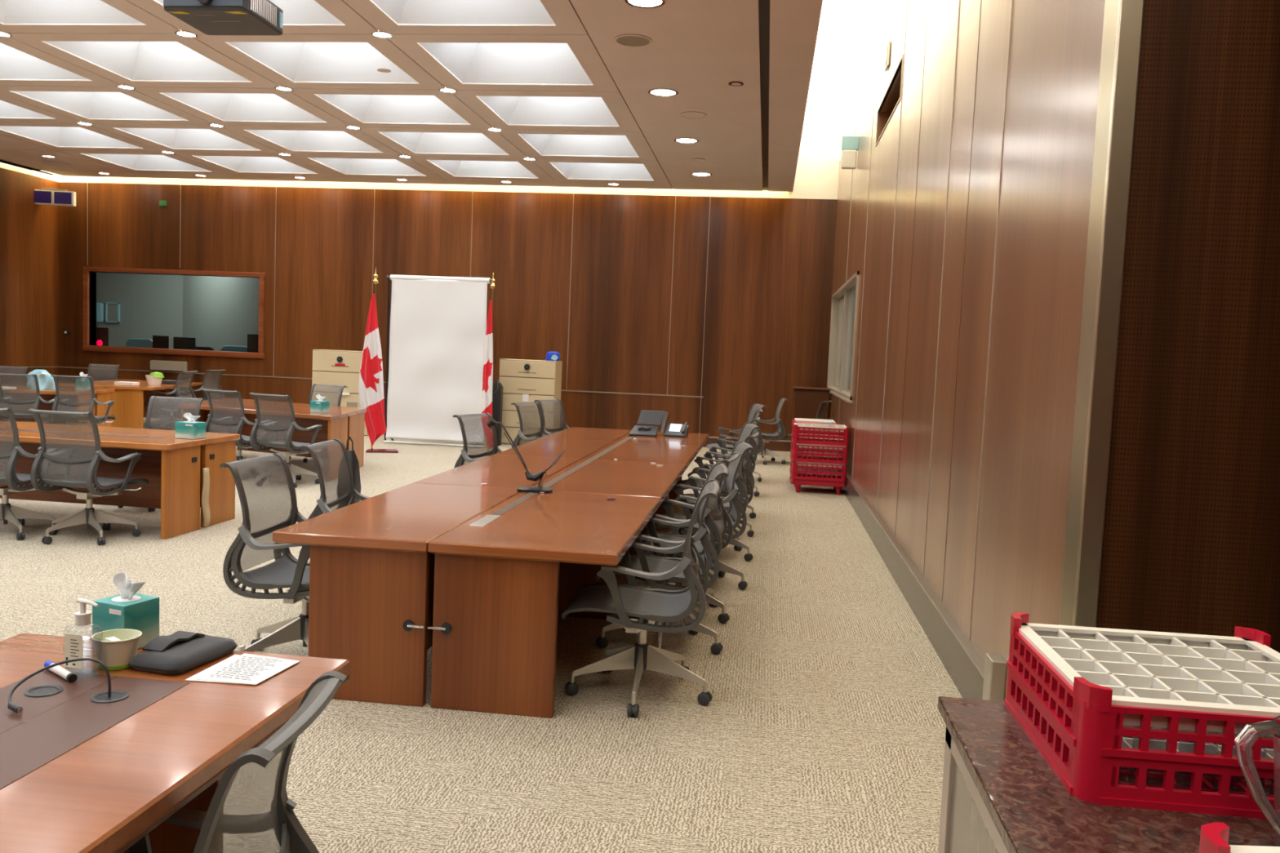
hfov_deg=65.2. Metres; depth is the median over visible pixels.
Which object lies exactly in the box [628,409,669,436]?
laptop
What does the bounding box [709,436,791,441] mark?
trim
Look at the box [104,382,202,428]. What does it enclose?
conference table
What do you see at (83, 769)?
conference table
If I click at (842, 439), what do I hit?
tray
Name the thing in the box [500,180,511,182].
recessed light
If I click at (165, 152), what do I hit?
recessed light
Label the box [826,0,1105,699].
wall
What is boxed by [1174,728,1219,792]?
drinking glass
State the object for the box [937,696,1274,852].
countertop
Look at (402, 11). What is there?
light
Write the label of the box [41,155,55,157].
recessed light
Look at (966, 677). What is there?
baseboard
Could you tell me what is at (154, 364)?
wall trunking
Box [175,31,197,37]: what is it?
recessed light
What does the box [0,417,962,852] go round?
floor
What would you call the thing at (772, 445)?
baseboard
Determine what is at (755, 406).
office chair
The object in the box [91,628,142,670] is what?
paper cup
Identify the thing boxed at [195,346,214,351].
office chair
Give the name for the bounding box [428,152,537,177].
light
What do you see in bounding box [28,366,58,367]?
trim
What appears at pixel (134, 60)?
light
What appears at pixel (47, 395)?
conference table
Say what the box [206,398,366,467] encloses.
conference table
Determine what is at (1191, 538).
wall
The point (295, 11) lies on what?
light
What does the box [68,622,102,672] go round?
bottle
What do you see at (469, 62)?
light
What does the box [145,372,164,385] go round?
potted plant
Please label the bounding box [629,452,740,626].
office chair
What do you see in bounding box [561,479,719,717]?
office chair
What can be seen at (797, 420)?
glass rack
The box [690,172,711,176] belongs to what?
recessed light
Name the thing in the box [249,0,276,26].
grille
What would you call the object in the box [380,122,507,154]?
light
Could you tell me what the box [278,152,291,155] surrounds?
recessed light
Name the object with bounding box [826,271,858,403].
window
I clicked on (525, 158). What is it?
recessed light
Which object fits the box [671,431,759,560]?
office chair
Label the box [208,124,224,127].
recessed light
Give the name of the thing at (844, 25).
light
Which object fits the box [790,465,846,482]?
tray
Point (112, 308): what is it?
picture frame
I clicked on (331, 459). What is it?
office chair
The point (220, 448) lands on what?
conference table
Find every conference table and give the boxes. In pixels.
[0,428,205,539]
[0,633,350,852]
[15,389,97,421]
[16,422,239,527]
[93,379,146,388]
[94,388,114,426]
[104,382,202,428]
[198,400,350,457]
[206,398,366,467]
[272,483,521,706]
[413,454,580,488]
[427,491,661,718]
[494,438,612,459]
[533,459,685,614]
[540,426,631,442]
[582,441,699,554]
[614,431,709,499]
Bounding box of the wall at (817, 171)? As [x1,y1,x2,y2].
[792,0,898,199]
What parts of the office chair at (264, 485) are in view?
rail, backrest, frame, leg, armrest, seat, leg, frame, arm post, armrest, leg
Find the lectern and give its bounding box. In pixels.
[790,386,830,450]
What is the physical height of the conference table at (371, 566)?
0.740 m
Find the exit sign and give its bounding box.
[841,135,858,168]
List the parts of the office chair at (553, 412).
frame, backrest, frame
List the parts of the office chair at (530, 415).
frame, backrest, armrest, frame, armrest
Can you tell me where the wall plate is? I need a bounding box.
[884,40,890,71]
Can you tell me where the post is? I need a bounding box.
[168,336,171,348]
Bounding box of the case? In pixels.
[128,630,244,675]
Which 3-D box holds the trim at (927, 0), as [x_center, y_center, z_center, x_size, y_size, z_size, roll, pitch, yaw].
[1.930,-1.415,6.489,0.004,4.680,2.085,3,4,7]
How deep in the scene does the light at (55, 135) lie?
15.24 m
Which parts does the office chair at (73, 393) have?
frame, rail, backrest, frame, seat, armrest, arm post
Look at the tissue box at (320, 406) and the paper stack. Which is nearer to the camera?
the tissue box at (320, 406)
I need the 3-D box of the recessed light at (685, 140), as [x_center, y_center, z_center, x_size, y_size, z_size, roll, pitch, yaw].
[0.606,-3.734,13.056,0.323,0.009,0.323,3,4,7]
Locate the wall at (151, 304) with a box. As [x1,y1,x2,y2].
[96,272,182,348]
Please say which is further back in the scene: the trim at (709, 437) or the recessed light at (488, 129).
the trim at (709, 437)
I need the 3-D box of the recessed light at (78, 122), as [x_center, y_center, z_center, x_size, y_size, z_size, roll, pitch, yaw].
[-7.539,-4.113,13.579,0.190,0.009,0.190,3,4,7]
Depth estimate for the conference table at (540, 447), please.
8.57 m
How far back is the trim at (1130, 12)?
3.16 m
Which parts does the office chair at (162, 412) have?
frame, backrest, frame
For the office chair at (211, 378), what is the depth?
17.50 m
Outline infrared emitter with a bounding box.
[34,187,75,206]
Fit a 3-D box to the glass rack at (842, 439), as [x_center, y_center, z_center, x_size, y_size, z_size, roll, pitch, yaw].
[2.187,0.084,12.155,0.648,0.220,0.648,3,4,7]
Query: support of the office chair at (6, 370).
on the floor
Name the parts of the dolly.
leg, leg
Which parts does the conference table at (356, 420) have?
panel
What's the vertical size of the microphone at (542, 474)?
0.419 m
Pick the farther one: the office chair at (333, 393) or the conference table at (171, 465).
the office chair at (333, 393)
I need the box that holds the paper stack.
[114,381,139,385]
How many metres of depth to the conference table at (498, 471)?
6.79 m
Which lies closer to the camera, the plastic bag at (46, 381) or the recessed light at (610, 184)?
the plastic bag at (46, 381)
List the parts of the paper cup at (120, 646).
white lid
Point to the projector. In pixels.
(210, 17)
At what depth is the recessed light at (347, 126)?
13.12 m
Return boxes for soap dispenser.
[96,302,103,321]
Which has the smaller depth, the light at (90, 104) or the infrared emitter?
the light at (90, 104)
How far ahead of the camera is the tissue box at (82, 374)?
13.96 m
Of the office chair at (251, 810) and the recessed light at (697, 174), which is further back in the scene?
the recessed light at (697, 174)
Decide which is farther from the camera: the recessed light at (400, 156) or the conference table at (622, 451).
the recessed light at (400, 156)
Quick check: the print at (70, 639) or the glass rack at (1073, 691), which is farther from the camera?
the print at (70, 639)
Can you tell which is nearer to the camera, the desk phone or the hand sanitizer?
the hand sanitizer
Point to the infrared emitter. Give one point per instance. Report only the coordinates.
(44, 196)
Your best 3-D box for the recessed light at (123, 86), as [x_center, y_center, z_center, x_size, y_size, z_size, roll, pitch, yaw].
[-5.888,-3.890,11.460,0.190,0.009,0.190,3,4,7]
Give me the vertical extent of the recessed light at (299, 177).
0.009 m
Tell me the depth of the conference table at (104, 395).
14.41 m
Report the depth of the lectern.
15.90 m
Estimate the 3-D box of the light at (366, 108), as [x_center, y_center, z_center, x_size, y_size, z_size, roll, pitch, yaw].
[-2.921,-4.139,12.030,1.426,0.627,1.426,3,4,7]
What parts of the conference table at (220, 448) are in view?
modesty panel, panel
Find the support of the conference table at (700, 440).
on the floor
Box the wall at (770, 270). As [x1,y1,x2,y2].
[58,182,837,440]
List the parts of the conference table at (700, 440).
panel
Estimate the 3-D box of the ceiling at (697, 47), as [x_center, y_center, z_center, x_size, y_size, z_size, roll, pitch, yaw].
[-5.426,-4.054,7.044,13.473,1.000,21.130,3,4,7]
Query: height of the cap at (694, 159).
0.012 m
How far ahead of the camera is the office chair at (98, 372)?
17.78 m
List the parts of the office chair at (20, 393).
frame, rail, backrest, seat, frame, armrest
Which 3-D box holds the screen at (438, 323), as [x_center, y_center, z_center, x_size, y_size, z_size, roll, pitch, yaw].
[-3.167,-1.032,15.811,2.096,2.654,0.483,3,4,7]
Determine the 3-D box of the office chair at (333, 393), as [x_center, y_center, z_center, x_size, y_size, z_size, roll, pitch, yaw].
[-4.266,-0.051,13.160,0.673,0.991,0.682,4,4,19]
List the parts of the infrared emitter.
panel, panel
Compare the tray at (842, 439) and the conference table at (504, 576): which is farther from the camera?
the tray at (842, 439)
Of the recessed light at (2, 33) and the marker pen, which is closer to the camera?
the marker pen
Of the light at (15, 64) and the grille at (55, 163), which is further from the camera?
the grille at (55, 163)
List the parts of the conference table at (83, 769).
panel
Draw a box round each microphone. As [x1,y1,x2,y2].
[7,657,111,713]
[486,417,564,493]
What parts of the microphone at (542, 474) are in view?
arm, stem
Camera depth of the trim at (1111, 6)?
3.27 m
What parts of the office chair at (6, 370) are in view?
frame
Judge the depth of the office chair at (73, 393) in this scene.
13.01 m
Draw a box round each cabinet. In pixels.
[311,349,368,435]
[498,359,562,444]
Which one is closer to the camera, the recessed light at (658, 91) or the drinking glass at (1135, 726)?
the drinking glass at (1135, 726)
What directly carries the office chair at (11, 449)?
on the floor
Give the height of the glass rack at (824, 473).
0.208 m
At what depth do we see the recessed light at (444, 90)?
10.99 m
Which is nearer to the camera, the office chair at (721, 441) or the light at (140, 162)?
the office chair at (721, 441)
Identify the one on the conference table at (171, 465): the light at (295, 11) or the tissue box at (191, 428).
the tissue box at (191, 428)
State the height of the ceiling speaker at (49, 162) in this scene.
0.012 m
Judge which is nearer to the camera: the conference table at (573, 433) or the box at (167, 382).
the conference table at (573, 433)
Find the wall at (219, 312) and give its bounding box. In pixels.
[182,275,259,351]
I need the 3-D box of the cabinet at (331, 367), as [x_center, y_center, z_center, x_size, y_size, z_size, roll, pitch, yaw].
[-5.032,-0.583,17.076,1.000,1.420,0.575,3,4,7]
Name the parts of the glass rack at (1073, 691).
corner post, corner post, corner post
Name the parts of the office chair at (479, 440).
frame, armrest, backrest, frame, armrest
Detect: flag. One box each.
[358,266,398,453]
[480,271,497,453]
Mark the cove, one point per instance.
(591, 190)
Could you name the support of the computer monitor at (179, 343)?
on the desk
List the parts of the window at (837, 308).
sill, pane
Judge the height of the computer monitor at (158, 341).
0.540 m
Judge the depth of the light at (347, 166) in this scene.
16.68 m
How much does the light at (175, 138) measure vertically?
0.627 m
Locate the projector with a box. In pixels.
[163,0,283,35]
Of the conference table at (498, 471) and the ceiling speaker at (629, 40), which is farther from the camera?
the ceiling speaker at (629, 40)
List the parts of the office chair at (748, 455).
seat, arm post, arm post, armrest, armrest, frame, frame, leg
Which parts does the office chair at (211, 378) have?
armrest, frame, backrest, frame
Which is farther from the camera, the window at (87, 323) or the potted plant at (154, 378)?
the window at (87, 323)
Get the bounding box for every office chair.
[0,365,29,373]
[0,373,54,422]
[0,408,55,540]
[27,408,148,545]
[50,374,115,424]
[87,364,119,381]
[117,395,204,511]
[125,337,152,347]
[128,671,346,852]
[143,370,197,406]
[191,368,226,400]
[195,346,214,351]
[201,388,266,461]
[219,453,310,652]
[221,345,247,351]
[248,392,321,487]
[289,383,346,462]
[300,438,370,519]
[453,413,502,468]
[511,401,551,448]
[534,399,569,437]
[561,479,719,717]
[595,462,728,654]
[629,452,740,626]
[651,440,754,590]
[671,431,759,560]
[676,422,759,537]
[687,416,759,518]
[701,408,762,496]
[706,403,767,481]
[757,397,788,465]
[781,400,832,457]
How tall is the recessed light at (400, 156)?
0.009 m
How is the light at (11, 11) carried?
attached to the ceiling at (697, 47)
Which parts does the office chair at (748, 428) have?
arm post, arm post, seat, armrest, frame, frame, armrest, backrest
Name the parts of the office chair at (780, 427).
arm post, armrest, armrest, seat, frame, leg, frame, backrest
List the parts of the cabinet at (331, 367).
drawer, drawer, drawer, drawer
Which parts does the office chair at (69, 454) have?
frame, rail, leg, backrest, seat, leg, frame, leg, armrest, arm post, height lever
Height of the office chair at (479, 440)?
0.991 m
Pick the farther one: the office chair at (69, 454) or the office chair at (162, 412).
the office chair at (162, 412)
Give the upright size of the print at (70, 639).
0.066 m
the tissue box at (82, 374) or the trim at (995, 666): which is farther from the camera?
the tissue box at (82, 374)
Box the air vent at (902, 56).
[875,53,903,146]
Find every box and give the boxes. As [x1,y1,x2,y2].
[79,372,87,376]
[92,572,159,648]
[161,380,176,384]
[174,413,205,439]
[310,394,328,413]
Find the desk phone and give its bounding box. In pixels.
[664,422,688,437]
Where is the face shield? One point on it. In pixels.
(551, 355)
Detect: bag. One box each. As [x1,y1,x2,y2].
[27,369,55,389]
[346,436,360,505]
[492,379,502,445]
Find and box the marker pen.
[44,660,77,682]
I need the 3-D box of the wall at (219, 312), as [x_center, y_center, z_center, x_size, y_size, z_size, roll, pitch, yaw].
[-8.393,-2.076,20.612,4.379,3.600,0.238,6,6,42]
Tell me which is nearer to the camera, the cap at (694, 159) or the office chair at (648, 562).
the office chair at (648, 562)
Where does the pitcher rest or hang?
on the countertop
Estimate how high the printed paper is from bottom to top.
0.003 m
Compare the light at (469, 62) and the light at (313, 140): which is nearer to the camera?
the light at (469, 62)
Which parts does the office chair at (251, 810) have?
arm post, armrest, frame, backrest, rail, frame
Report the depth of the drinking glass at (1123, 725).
1.70 m
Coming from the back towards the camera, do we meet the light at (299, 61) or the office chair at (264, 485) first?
the light at (299, 61)
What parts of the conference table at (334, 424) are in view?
panel, modesty panel, panel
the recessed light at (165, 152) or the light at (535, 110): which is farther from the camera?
the recessed light at (165, 152)
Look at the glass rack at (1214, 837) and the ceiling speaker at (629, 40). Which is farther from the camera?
the ceiling speaker at (629, 40)
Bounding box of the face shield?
[544,351,559,360]
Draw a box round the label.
[159,200,166,205]
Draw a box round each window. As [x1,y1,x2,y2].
[82,266,265,358]
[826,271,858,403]
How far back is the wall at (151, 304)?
22.02 m
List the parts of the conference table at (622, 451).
panel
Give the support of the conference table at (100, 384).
on the floor
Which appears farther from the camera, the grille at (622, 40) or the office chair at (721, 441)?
the office chair at (721, 441)
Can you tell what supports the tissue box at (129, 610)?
on the conference table at (83, 769)
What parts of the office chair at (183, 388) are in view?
armrest, backrest, frame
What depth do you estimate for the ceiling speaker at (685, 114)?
11.64 m
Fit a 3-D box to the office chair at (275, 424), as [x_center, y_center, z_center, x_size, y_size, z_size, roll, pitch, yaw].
[-3.854,0.131,10.906,0.673,0.991,0.682,4,4,21]
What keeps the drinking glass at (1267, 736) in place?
in the glass rack at (1073, 691)
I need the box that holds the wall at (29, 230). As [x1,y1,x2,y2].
[0,167,58,375]
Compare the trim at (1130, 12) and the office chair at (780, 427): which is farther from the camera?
the office chair at (780, 427)
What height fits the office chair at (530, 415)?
0.991 m
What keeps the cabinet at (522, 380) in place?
on the floor
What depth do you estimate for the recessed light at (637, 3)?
8.01 m
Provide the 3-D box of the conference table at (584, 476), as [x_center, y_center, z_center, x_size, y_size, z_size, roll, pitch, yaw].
[-0.183,0.705,6.885,0.821,0.742,1.827,3,4,7]
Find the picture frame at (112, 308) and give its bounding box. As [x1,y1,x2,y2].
[105,302,119,322]
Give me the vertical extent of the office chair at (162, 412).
0.991 m
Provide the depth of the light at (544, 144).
14.30 m
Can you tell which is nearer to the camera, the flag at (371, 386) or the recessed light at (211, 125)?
the recessed light at (211, 125)
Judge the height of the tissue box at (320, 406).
0.207 m
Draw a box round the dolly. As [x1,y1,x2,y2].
[791,479,844,494]
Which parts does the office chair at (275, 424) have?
frame, rail, backrest, seat, leg, frame, leg, armrest, arm post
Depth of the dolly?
11.90 m
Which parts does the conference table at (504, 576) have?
panel, panel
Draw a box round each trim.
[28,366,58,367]
[58,182,711,433]
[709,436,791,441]
[838,0,1013,639]
[894,0,981,599]
[982,653,1006,701]
[1058,0,1118,626]
[1071,0,1144,627]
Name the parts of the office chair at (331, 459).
frame, rail, armrest, backrest, frame, armrest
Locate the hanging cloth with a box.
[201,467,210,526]
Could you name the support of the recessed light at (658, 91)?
in the ceiling at (697, 47)
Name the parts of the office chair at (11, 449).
leg, backrest, leg, seat, frame, armrest, leg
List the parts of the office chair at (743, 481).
arm post, seat, arm post, frame, armrest, frame, armrest, leg, backrest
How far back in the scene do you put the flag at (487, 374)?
14.66 m
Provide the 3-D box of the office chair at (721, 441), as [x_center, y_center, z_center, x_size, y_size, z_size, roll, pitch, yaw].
[1.067,0.287,11.589,0.682,0.991,0.673,3,4,7]
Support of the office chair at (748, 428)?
on the floor
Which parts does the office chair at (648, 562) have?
leg, arm post, arm post, seat, frame, armrest, armrest, frame, leg, leg, backrest, rail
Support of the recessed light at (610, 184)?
in the ceiling at (697, 47)
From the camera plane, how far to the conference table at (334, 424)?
12.02 m
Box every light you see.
[0,0,143,23]
[0,31,11,36]
[0,41,88,79]
[0,93,51,117]
[0,102,140,147]
[12,53,186,119]
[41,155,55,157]
[44,2,249,80]
[76,121,93,125]
[84,133,208,170]
[96,339,102,346]
[115,97,257,149]
[116,84,135,89]
[155,0,343,23]
[161,48,324,121]
[161,151,174,153]
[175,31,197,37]
[194,130,315,173]
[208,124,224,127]
[226,41,417,82]
[246,95,381,151]
[275,86,293,91]
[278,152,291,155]
[294,176,305,178]
[310,131,425,175]
[315,81,468,123]
[346,125,360,129]
[371,31,392,38]
[372,0,555,24]
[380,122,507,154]
[398,155,411,158]
[418,23,592,84]
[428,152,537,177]
[439,88,457,93]
[476,83,618,125]
[487,128,502,131]
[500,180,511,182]
[519,124,638,156]
[523,157,535,159]
[551,155,653,179]
[608,182,618,185]
[625,0,665,8]
[648,88,678,96]
[674,137,698,143]
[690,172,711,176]
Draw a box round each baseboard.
[145,417,791,451]
[835,469,983,699]
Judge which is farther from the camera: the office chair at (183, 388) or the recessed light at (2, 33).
the office chair at (183, 388)
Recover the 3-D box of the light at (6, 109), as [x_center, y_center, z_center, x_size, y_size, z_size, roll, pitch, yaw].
[-8.589,-4.428,12.728,1.426,0.627,1.426,3,4,7]
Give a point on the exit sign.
(849, 143)
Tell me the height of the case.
0.053 m
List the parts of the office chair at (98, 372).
frame, frame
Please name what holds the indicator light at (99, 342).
on the desk
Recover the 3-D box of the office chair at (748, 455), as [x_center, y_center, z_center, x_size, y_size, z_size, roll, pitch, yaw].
[0.847,0.394,10.007,0.682,0.991,0.673,3,4,9]
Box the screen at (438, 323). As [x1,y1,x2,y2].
[369,274,492,446]
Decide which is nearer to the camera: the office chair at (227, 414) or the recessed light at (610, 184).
the office chair at (227, 414)
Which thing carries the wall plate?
attached to the wall at (1055, 55)
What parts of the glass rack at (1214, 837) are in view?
corner post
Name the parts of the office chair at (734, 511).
arm post, arm post, seat, armrest, frame, frame, armrest, backrest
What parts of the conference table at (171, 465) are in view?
modesty panel, panel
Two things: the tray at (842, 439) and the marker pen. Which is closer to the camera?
the marker pen
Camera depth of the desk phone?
10.35 m
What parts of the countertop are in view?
frame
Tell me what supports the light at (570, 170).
attached to the ceiling at (697, 47)
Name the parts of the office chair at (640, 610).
leg, arm post, leg, seat, arm post, frame, armrest, frame, armrest, leg, leg, backrest, rail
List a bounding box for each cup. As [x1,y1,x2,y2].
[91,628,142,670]
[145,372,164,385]
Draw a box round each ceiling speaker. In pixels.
[41,160,71,166]
[613,34,652,46]
[679,111,706,118]
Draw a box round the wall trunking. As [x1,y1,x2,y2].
[150,360,187,371]
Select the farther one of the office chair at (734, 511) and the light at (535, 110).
the light at (535, 110)
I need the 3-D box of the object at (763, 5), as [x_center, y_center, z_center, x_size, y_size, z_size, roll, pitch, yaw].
[0.786,-3.394,6.298,0.100,0.287,21.120,3,4,7]
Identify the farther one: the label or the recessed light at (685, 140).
the label
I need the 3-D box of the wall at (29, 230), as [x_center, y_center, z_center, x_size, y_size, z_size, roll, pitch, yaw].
[-12.358,-1.704,8.318,0.200,4.315,21.600,3,4,7]
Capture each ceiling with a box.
[0,0,822,191]
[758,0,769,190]
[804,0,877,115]
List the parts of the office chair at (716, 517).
arm post, arm post, seat, frame, armrest, frame, armrest, leg, leg, backrest, rail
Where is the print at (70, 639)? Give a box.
[66,639,79,666]
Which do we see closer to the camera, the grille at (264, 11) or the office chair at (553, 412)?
the grille at (264, 11)
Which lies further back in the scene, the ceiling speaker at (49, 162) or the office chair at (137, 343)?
the office chair at (137, 343)
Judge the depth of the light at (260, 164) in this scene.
16.91 m
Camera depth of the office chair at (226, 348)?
19.69 m
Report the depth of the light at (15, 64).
11.25 m
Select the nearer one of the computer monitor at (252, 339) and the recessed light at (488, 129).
the recessed light at (488, 129)
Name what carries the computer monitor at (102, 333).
on the desk
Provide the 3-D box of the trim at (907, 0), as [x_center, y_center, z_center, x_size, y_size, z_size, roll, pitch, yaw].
[2.288,-1.607,9.325,0.008,4.680,9.362,3,4,7]
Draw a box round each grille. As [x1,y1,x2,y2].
[44,161,70,165]
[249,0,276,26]
[616,35,649,45]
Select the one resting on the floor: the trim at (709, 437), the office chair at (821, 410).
the office chair at (821, 410)
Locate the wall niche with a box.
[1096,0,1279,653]
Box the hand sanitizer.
[64,598,102,672]
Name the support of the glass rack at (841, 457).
on the glass rack at (824, 473)
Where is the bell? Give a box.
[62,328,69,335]
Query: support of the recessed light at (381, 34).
in the ceiling at (697, 47)
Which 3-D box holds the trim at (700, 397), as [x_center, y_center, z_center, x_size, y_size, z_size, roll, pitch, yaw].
[-4.886,-2.200,18.042,12.190,4.115,0.014,3,4,7]
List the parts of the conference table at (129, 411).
panel, modesty panel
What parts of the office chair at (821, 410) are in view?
frame, backrest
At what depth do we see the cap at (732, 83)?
10.23 m
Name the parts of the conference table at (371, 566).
panel, modesty panel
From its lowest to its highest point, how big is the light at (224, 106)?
0.627 m
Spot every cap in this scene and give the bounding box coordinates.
[377,67,391,72]
[693,158,705,160]
[728,81,743,85]
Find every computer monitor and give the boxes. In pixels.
[96,327,108,346]
[152,335,168,348]
[173,336,195,350]
[247,333,258,352]
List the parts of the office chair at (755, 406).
arm post, seat, armrest, frame, arm post, frame, armrest, backrest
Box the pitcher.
[1234,715,1279,846]
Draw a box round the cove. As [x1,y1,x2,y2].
[0,162,792,198]
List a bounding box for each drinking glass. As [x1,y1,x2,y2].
[1118,724,1124,784]
[1128,725,1135,782]
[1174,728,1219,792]
[1262,736,1267,791]
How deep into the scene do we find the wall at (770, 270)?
17.64 m
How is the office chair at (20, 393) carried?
on the floor
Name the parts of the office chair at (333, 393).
frame, backrest, frame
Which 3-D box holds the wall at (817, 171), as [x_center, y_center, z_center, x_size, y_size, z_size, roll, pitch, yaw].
[1.760,-3.838,6.488,1.080,1.385,21.800,3,4,7]
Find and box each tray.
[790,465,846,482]
[791,431,848,445]
[791,449,847,463]
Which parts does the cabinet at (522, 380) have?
drawer, drawer, drawer, drawer, drawer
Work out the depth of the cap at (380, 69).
10.28 m
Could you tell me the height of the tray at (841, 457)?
0.100 m
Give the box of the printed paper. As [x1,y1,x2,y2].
[184,653,299,684]
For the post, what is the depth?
19.14 m
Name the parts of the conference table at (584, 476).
panel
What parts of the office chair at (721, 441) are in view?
seat, arm post, arm post, armrest, armrest, frame, frame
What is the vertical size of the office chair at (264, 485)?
0.991 m
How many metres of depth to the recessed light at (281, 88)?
11.23 m
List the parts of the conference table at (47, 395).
modesty panel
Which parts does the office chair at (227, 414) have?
rail, frame, backrest, seat, armrest, frame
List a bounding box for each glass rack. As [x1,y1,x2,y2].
[789,417,837,484]
[790,457,847,482]
[791,421,848,445]
[791,440,848,463]
[1004,612,1279,819]
[1199,822,1279,852]

